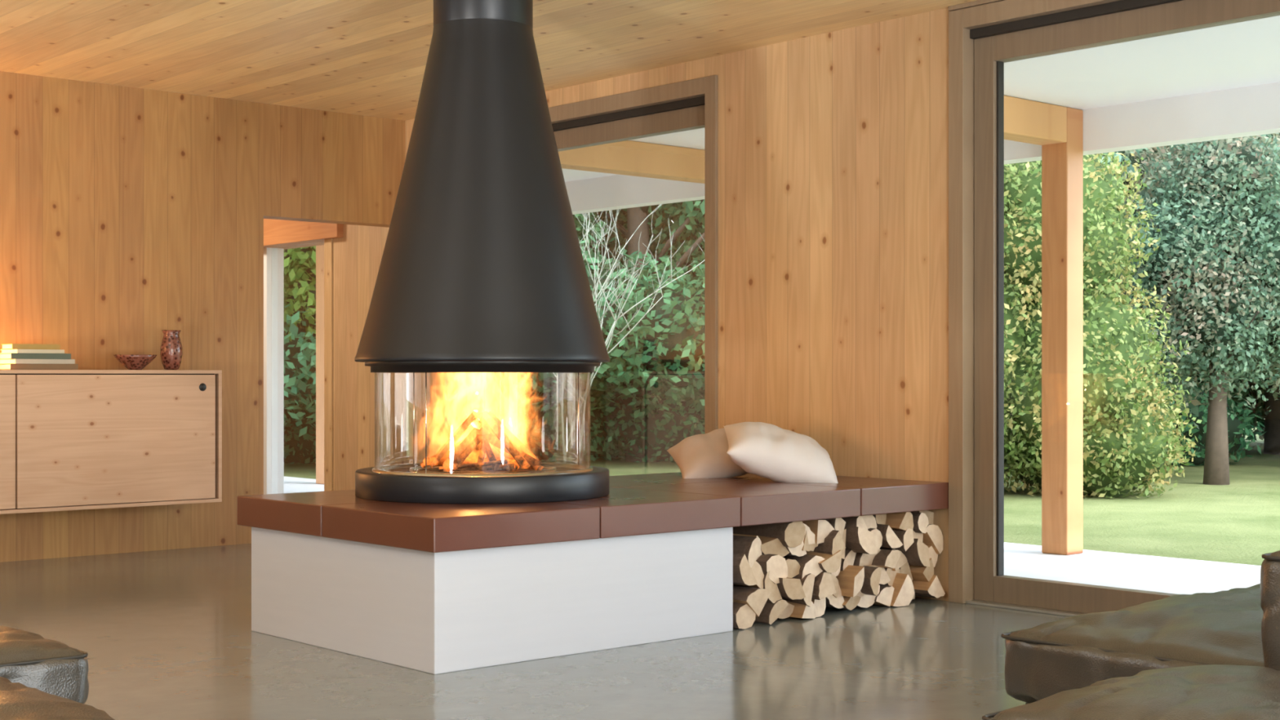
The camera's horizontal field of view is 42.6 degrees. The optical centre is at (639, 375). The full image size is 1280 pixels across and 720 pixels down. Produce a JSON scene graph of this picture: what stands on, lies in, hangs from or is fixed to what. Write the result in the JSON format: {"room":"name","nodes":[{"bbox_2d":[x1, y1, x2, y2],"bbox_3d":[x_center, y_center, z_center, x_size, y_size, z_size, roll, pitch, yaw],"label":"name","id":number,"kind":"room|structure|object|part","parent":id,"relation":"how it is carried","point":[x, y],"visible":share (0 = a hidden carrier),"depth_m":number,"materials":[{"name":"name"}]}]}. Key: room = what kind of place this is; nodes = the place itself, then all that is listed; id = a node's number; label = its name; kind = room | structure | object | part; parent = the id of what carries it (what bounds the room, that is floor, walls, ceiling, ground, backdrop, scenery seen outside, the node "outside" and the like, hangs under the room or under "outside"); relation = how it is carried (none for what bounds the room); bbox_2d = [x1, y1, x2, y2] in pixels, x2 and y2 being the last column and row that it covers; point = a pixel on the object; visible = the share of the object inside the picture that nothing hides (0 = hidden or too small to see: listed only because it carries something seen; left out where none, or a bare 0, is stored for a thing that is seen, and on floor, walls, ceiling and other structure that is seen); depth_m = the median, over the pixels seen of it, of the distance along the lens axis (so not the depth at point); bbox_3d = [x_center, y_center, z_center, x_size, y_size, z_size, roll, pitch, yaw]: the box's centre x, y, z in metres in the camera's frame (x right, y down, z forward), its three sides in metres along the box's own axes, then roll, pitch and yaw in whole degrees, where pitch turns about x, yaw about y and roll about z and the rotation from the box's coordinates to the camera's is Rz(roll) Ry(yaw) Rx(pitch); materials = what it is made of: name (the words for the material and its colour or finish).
{"room":"living room","nodes":[
{"label":"living room","id":0,"kind":"room"},
{"bbox_2d":[0,71,405,562],"bbox_3d":[-4.676,-0.315,7.790,8.350,2.630,0.160,0,0,-42],"label":"wall","id":1,"kind":"structure","parent":0,"point":[128,215],"depth_m":9.40,"materials":[{"name":"brown wood"}]},
{"bbox_2d":[0,369,222,514],"bbox_3d":[-3.323,0.340,8.610,2.264,0.740,0.400,0,0,-42],"label":"sideboard","id":2,"kind":"object","parent":1,"relation":"attached to","point":[70,439],"visible":1,"depth_m":8.77,"materials":[{"name":"brown wood"}]},
{"bbox_2d":[0,343,78,369],"bbox_3d":[-3.188,-0.098,8.696,0.358,0.134,0.258,0,0,-38],"label":"book stack","id":3,"kind":"object","parent":2,"relation":"on","point":[12,356],"visible":1,"depth_m":8.60,"materials":[{"name":"beige paper"}]},
{"bbox_2d":[0,343,60,349],"bbox_3d":[-3.218,-0.151,8.670,0.256,0.028,0.179,0,0,-42],"label":"book","id":4,"kind":"object","parent":3,"relation":"on","point":[6,346],"depth_m":8.60,"materials":[{"name":"yellow paper"}]},
{"bbox_2d":[0,349,64,353],"bbox_3d":[-3.210,-0.127,8.677,0.190,0.020,0.260,0,0,43],"label":"book","id":5,"kind":"object","parent":3,"relation":"on","point":[3,351],"depth_m":8.60,"materials":[{"name":"beige paper"}]},
{"bbox_2d":[0,353,71,359],"bbox_3d":[-3.203,-0.101,8.683,0.310,0.030,0.220,0,0,-39],"label":"book","id":6,"kind":"object","parent":3,"relation":"on","point":[2,356],"depth_m":8.59,"materials":[{"name":"paper"}]},
{"bbox_2d":[0,359,75,364],"bbox_3d":[-3.196,-0.073,8.690,0.328,0.024,0.241,0,0,-42],"label":"book","id":7,"kind":"object","parent":3,"relation":"on","point":[2,361],"depth_m":8.60,"materials":[{"name":"beige paper"}]},
{"bbox_2d":[0,364,78,369],"bbox_3d":[-3.188,-0.046,8.697,0.345,0.030,0.240,0,0,-36],"label":"book","id":8,"kind":"object","parent":3,"relation":"on","point":[2,366],"depth_m":8.60,"materials":[{"name":"brown paper"}]},
{"bbox_2d":[113,354,156,369],"bbox_3d":[-2.778,-0.072,9.034,0.232,0.083,0.232,0,0,-42],"label":"decorative bowl","id":9,"kind":"object","parent":2,"relation":"on","point":[131,362],"visible":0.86,"depth_m":8.97,"materials":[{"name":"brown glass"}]},
{"bbox_2d":[160,329,182,369],"bbox_3d":[-2.625,-0.142,9.197,0.121,0.222,0.121,0,0,-42],"label":"vase","id":10,"kind":"object","parent":2,"relation":"on","point":[171,348],"visible":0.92,"depth_m":9.15,"materials":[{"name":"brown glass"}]},
{"bbox_2d":[0,0,977,120],"bbox_3d":[-2.048,-1.730,4.868,8.800,0.200,14.800,0,0,-42],"label":"ceiling","id":11,"kind":"structure","parent":0,"point":[357,57],"depth_m":7.91,"materials":[{"name":"brown wood"}]},
{"bbox_2d":[0,543,1070,719],"bbox_3d":[-1.974,1.100,4.934,8.600,0.200,14.400,0,0,-42],"label":"floor","id":12,"kind":"structure","parent":0,"point":[167,634],"depth_m":5.69,"materials":[{"name":"concrete"}]},
{"bbox_2d":[0,624,115,719],"bbox_3d":[-1.693,0.781,3.108,1.482,0.438,2.104,0,0,-42],"label":"leather sofa","id":13,"kind":"object","parent":12,"relation":"on","point":[41,678],"visible":1,"depth_m":3.53,"materials":[{"name":"brown leather"}]},
{"bbox_2d":[0,624,88,703],"bbox_3d":[-1.988,0.679,3.556,1.293,0.233,0.977,0,0,-42],"label":"seat cushion","id":14,"kind":"object","parent":13,"relation":"on","point":[52,667],"depth_m":3.57,"materials":[{"name":"brown leather"}]},
{"bbox_2d":[0,676,115,719],"bbox_3d":[-1.460,0.698,2.674,1.214,0.268,1.084,0,0,-42],"label":"cushion","id":15,"kind":"object","parent":13,"relation":"on","point":[18,701],"depth_m":2.89,"materials":[{"name":"brown leather"}]},
{"bbox_2d":[237,471,948,674],"bbox_3d":[-0.108,0.737,6.858,2.745,0.527,1.360,0,0,-42],"label":"bench","id":16,"kind":"object","parent":12,"relation":"on","point":[434,588],"visible":0.84,"depth_m":5.96,"materials":[{"name":"white plaster"},{"name":"rust brown ceramic tile"}]},
{"bbox_2d":[354,0,609,504],"bbox_3d":[-0.624,-0.579,6.533,1.008,2.103,1.008,0,0,-42],"label":"fireplace","id":17,"kind":"object","parent":16,"relation":"on","point":[482,269],"visible":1,"depth_m":6.26,"materials":[{"name":"black paint"}]},
{"bbox_2d":[354,18,609,362],"bbox_3d":[-0.624,-0.716,6.533,1.008,1.324,1.008,0,0,-42],"label":"hood","id":18,"kind":"object","parent":17,"relation":"attached to","point":[482,260],"depth_m":6.24,"materials":[{"name":"black paint"}]},
{"bbox_2d":[371,462,593,476],"bbox_3d":[-0.624,0.374,6.533,0.876,0.016,0.876,0,0,-42],"label":"tray","id":19,"kind":"object","parent":17,"relation":"on","point":[402,468],"depth_m":6.35,"materials":[{"name":"metal"}]},
{"bbox_2d":[666,427,747,478],"bbox_3d":[0.375,0.375,7.741,0.458,0.260,0.400,0,0,-6],"label":"throw pillow","id":20,"kind":"object","parent":16,"relation":"on","point":[704,455],"visible":0.55,"depth_m":7.60,"materials":[{"name":"beige fabric"}]},
{"bbox_2d":[723,422,838,483],"bbox_3d":[0.632,0.360,7.421,0.530,0.295,0.447,0,0,-3],"label":"throw pillow","id":21,"kind":"object","parent":16,"relation":"on","point":[775,453],"visible":0.96,"depth_m":7.24,"materials":[{"name":"white fabric"}]},
{"bbox_2d":[733,510,945,628],"bbox_3d":[0.722,0.795,7.008,1.295,0.406,0.466,0,0,-42],"label":"firewood stack","id":22,"kind":"object","parent":12,"relation":"on","point":[801,569],"visible":0.84,"depth_m":6.83,"materials":[{"name":"brown wood"}]},
{"bbox_2d":[982,664,1279,719],"bbox_3d":[1.204,0.779,2.860,0.769,0.441,1.027,0,0,-42],"label":"leather ottoman","id":23,"kind":"object","parent":12,"relation":"on","point":[1210,691],"visible":1,"depth_m":2.93,"materials":[{"name":"brown leather"}]},
{"bbox_2d":[1000,550,1279,704],"bbox_3d":[1.873,0.669,4.017,1.800,0.661,1.189,0,0,-42],"label":"leather sofa","id":24,"kind":"object","parent":12,"relation":"on","point":[1237,626],"visible":0.63,"depth_m":3.71,"materials":[{"name":"brown leather"}]},
{"bbox_3d":[2.096,0.641,3.781,1.773,0.606,0.539,0,0,-42],"label":"backrest","id":25,"kind":"part","parent":24,"relation":"part of","materials":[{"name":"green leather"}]},
{"bbox_2d":[333,7,949,600],"bbox_3d":[1.149,-0.315,7.706,0.250,2.630,14.400,0,0,-42],"label":"wall","id":26,"kind":"structure","parent":0,"point":[833,146],"depth_m":7.82,"materials":[{"name":"brown wood"}]},
{"bbox_2d":[263,218,343,494],"bbox_3d":[-2.397,-0.065,11.646,0.280,2.130,1.400,0,0,-42],"label":"window","id":27,"kind":"structure","parent":26,"relation":"in","point":[279,235],"depth_m":11.93,"materials":[{"name":"orange wood"}]},
{"bbox_2d":[476,75,718,458],"bbox_3d":[-0.199,-0.265,9.210,0.268,2.530,2.060,0,0,-42],"label":"window","id":28,"kind":"structure","parent":26,"relation":"in","point":[693,104],"depth_m":8.71,"materials":[{"name":"brown wood"}]},
{"bbox_2d":[948,0,1004,11],"bbox_3d":[3.597,-1.620,4.744,0.019,0.020,6.718,0,0,-42],"label":"trim","id":29,"kind":"structure","parent":26,"relation":"attached to","point":[978,2],"depth_m":7.16,"materials":[{"name":"brown wood"}]},
{"bbox_2d":[948,0,1279,617],"bbox_3d":[2.663,-0.303,5.987,0.268,2.607,3.618,0,0,-42],"label":"door frame","id":30,"kind":"structure","parent":26,"relation":"in","point":[984,37],"depth_m":7.18,"materials":[{"name":"brown wood"}]},
{"label":"outside","id":31,"kind":"structure","parent":0,"visible":0},
{"bbox_2d":[283,426,1279,565],"bbox_3d":[1.258,1.030,21.176,90.000,0.001,90.000,0,0,-42],"label":"lawn","id":32,"kind":"structure","parent":31,"point":[1238,522],"depth_m":12.18,"materials":[{"name":"green plant"}]},
{"bbox_2d":[283,303,315,436],"bbox_3d":[-4.427,-2.663,18.528,5.055,7.541,5.395,0,0,31],"label":"tree","id":33,"kind":"object","parent":32,"relation":"on","point":[299,383],"visible":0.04,"depth_m":17.22,"materials":[{"name":"green plant"}]},
{"bbox_2d":[283,245,315,341],"bbox_3d":[-3.244,-1.985,18.226,4.024,6.076,3.645,0,0,10],"label":"tree","id":34,"kind":"object","parent":32,"relation":"on","point":[299,264],"visible":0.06,"depth_m":17.25,"materials":[{"name":"green plant"}]},
{"bbox_2d":[302,234,697,418],"bbox_3d":[-1.965,-2.630,18.297,5.243,7.473,4.913,0,0,12],"label":"bush","id":35,"kind":"object","parent":32,"relation":"on","point":[544,379],"visible":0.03,"depth_m":18.27,"materials":[{"name":"green plant"}]},
{"bbox_2d":[517,202,704,462],"bbox_3d":[-0.148,-2.291,19.333,4.182,6.785,4.464,0,0,2],"label":"tree","id":36,"kind":"object","parent":32,"relation":"on","point":[679,344],"visible":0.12,"depth_m":18.06,"materials":[{"name":"green plant"}]},
{"bbox_2d":[576,203,674,279],"bbox_3d":[0.989,-2.421,22.375,4.234,6.948,4.519,0,0,11],"label":"tree","id":37,"kind":"object","parent":32,"relation":"on","point":[621,219],"visible":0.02,"depth_m":21.17,"materials":[{"name":"green plant"}]},
{"bbox_2d":[552,204,704,386],"bbox_3d":[-0.286,-0.454,14.493,2.016,2.975,1.458,0,0,-20],"label":"bare shrub","id":38,"kind":"object","parent":32,"relation":"on","point":[588,229],"visible":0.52,"depth_m":14.37,"materials":[{"name":"plant"}]},
{"bbox_2d":[573,202,704,365],"bbox_3d":[0.971,-3.045,21.621,4.999,8.316,5.335,0,0,39],"label":"tree","id":39,"kind":"object","parent":32,"relation":"on","point":[656,240],"visible":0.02,"depth_m":19.73,"materials":[{"name":"green plant"}]},
{"bbox_2d":[640,199,704,407],"bbox_3d":[2.485,-3.414,19.906,4.879,9.066,5.207,0,0,32],"label":"tree","id":40,"kind":"object","parent":32,"relation":"on","point":[689,206],"visible":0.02,"depth_m":19.27,"materials":[{"name":"green plant"}]},
{"bbox_2d":[283,373,1264,466],"bbox_3d":[0.573,0.355,20.303,13.400,1.645,3.758,0,0,2],"label":"hedge","id":41,"kind":"object","parent":32,"relation":"on","point":[655,434],"visible":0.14,"depth_m":19.18,"materials":[{"name":"green plant"}]},
{"bbox_2d":[1004,151,1203,498],"bbox_3d":[3.176,-0.687,14.357,3.268,3.538,2.192,0,0,7],"label":"hedge","id":42,"kind":"object","parent":32,"relation":"on","point":[1129,438],"visible":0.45,"depth_m":13.69,"materials":[{"name":"green plant"}]},
{"bbox_2d":[1094,144,1209,431],"bbox_3d":[4.339,-2.422,17.381,4.401,7.055,4.052,0,0,0],"label":"tree","id":43,"kind":"object","parent":32,"relation":"on","point":[1193,404],"visible":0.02,"depth_m":16.21,"materials":[{"name":"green plant"}]},
{"bbox_2d":[1142,146,1185,385],"bbox_3d":[5.925,-2.245,22.041,3.819,6.696,4.148,0,0,-32],"label":"tree","id":44,"kind":"object","parent":32,"relation":"on","point":[1167,146],"visible":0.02,"depth_m":20.97,"materials":[{"name":"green plant"}]},
{"bbox_2d":[1119,133,1279,484],"bbox_3d":[5.609,-0.813,15.671,2.883,3.734,1.980,0,0,0],"label":"tree","id":45,"kind":"object","parent":32,"relation":"on","point":[1220,260],"visible":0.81,"depth_m":15.21,"materials":[{"name":"green plant"}]},
{"bbox_2d":[1141,147,1279,454],"bbox_3d":[8.136,-2.756,21.224,4.820,7.730,5.144,0,0,17],"label":"tree","id":46,"kind":"object","parent":32,"relation":"on","point":[1271,423],"visible":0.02,"depth_m":21.45,"materials":[{"name":"green plant"}]},
{"bbox_2d":[1142,133,1279,400],"bbox_3d":[7.764,-1.337,18.078,4.609,4.780,2.883,0,0,9],"label":"tree","id":47,"kind":"object","parent":32,"relation":"on","point":[1275,395],"visible":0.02,"depth_m":18.15,"materials":[{"name":"green plant"}]},
{"bbox_2d":[1182,146,1272,440],"bbox_3d":[8.425,-2.305,22.920,4.392,6.717,4.771,0,0,-20],"label":"tree","id":48,"kind":"object","parent":32,"relation":"on","point":[1260,388],"visible":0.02,"depth_m":22.21,"materials":[{"name":"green plant"}]},
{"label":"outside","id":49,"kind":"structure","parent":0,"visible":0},
{"bbox_2d":[283,475,1261,594],"bbox_3d":[1.031,1.102,9.608,2.100,0.196,19.000,0,0,-42],"label":"terrace","id":50,"kind":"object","parent":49,"point":[1110,569],"visible":0.02,"depth_m":8.50,"materials":[{"name":"concrete"}]},
{"bbox_2d":[315,95,1083,555],"bbox_3d":[0.914,-0.247,9.604,1.920,2.501,13.620,0,0,-42],"label":"porch frame","id":51,"kind":"object","parent":50,"relation":"on","point":[1059,130],"visible":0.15,"depth_m":9.22,"materials":[{"name":"beige wood"}]},
{"bbox_3d":[-2.893,-0.247,15.217,0.160,2.501,0.170,0,0,-42],"label":"post","id":52,"kind":"part","parent":51,"relation":"part of","materials":[{"name":"beige wood"}]},
{"bbox_2d":[561,15,1279,214],"bbox_3d":[1.050,-1.493,9.624,2.150,0.455,19.000,0,0,-42],"label":"porch roof","id":53,"kind":"structure","parent":51,"relation":"on","point":[1220,82],"depth_m":8.58,"materials":[{"name":"white paint"}]},
{"bbox_3d":[2.385,-0.247,9.272,0.160,2.501,0.170,0,0,-42],"label":"post","id":54,"kind":"part","parent":51,"relation":"part of","materials":[{"name":"beige wood"}]}
]}

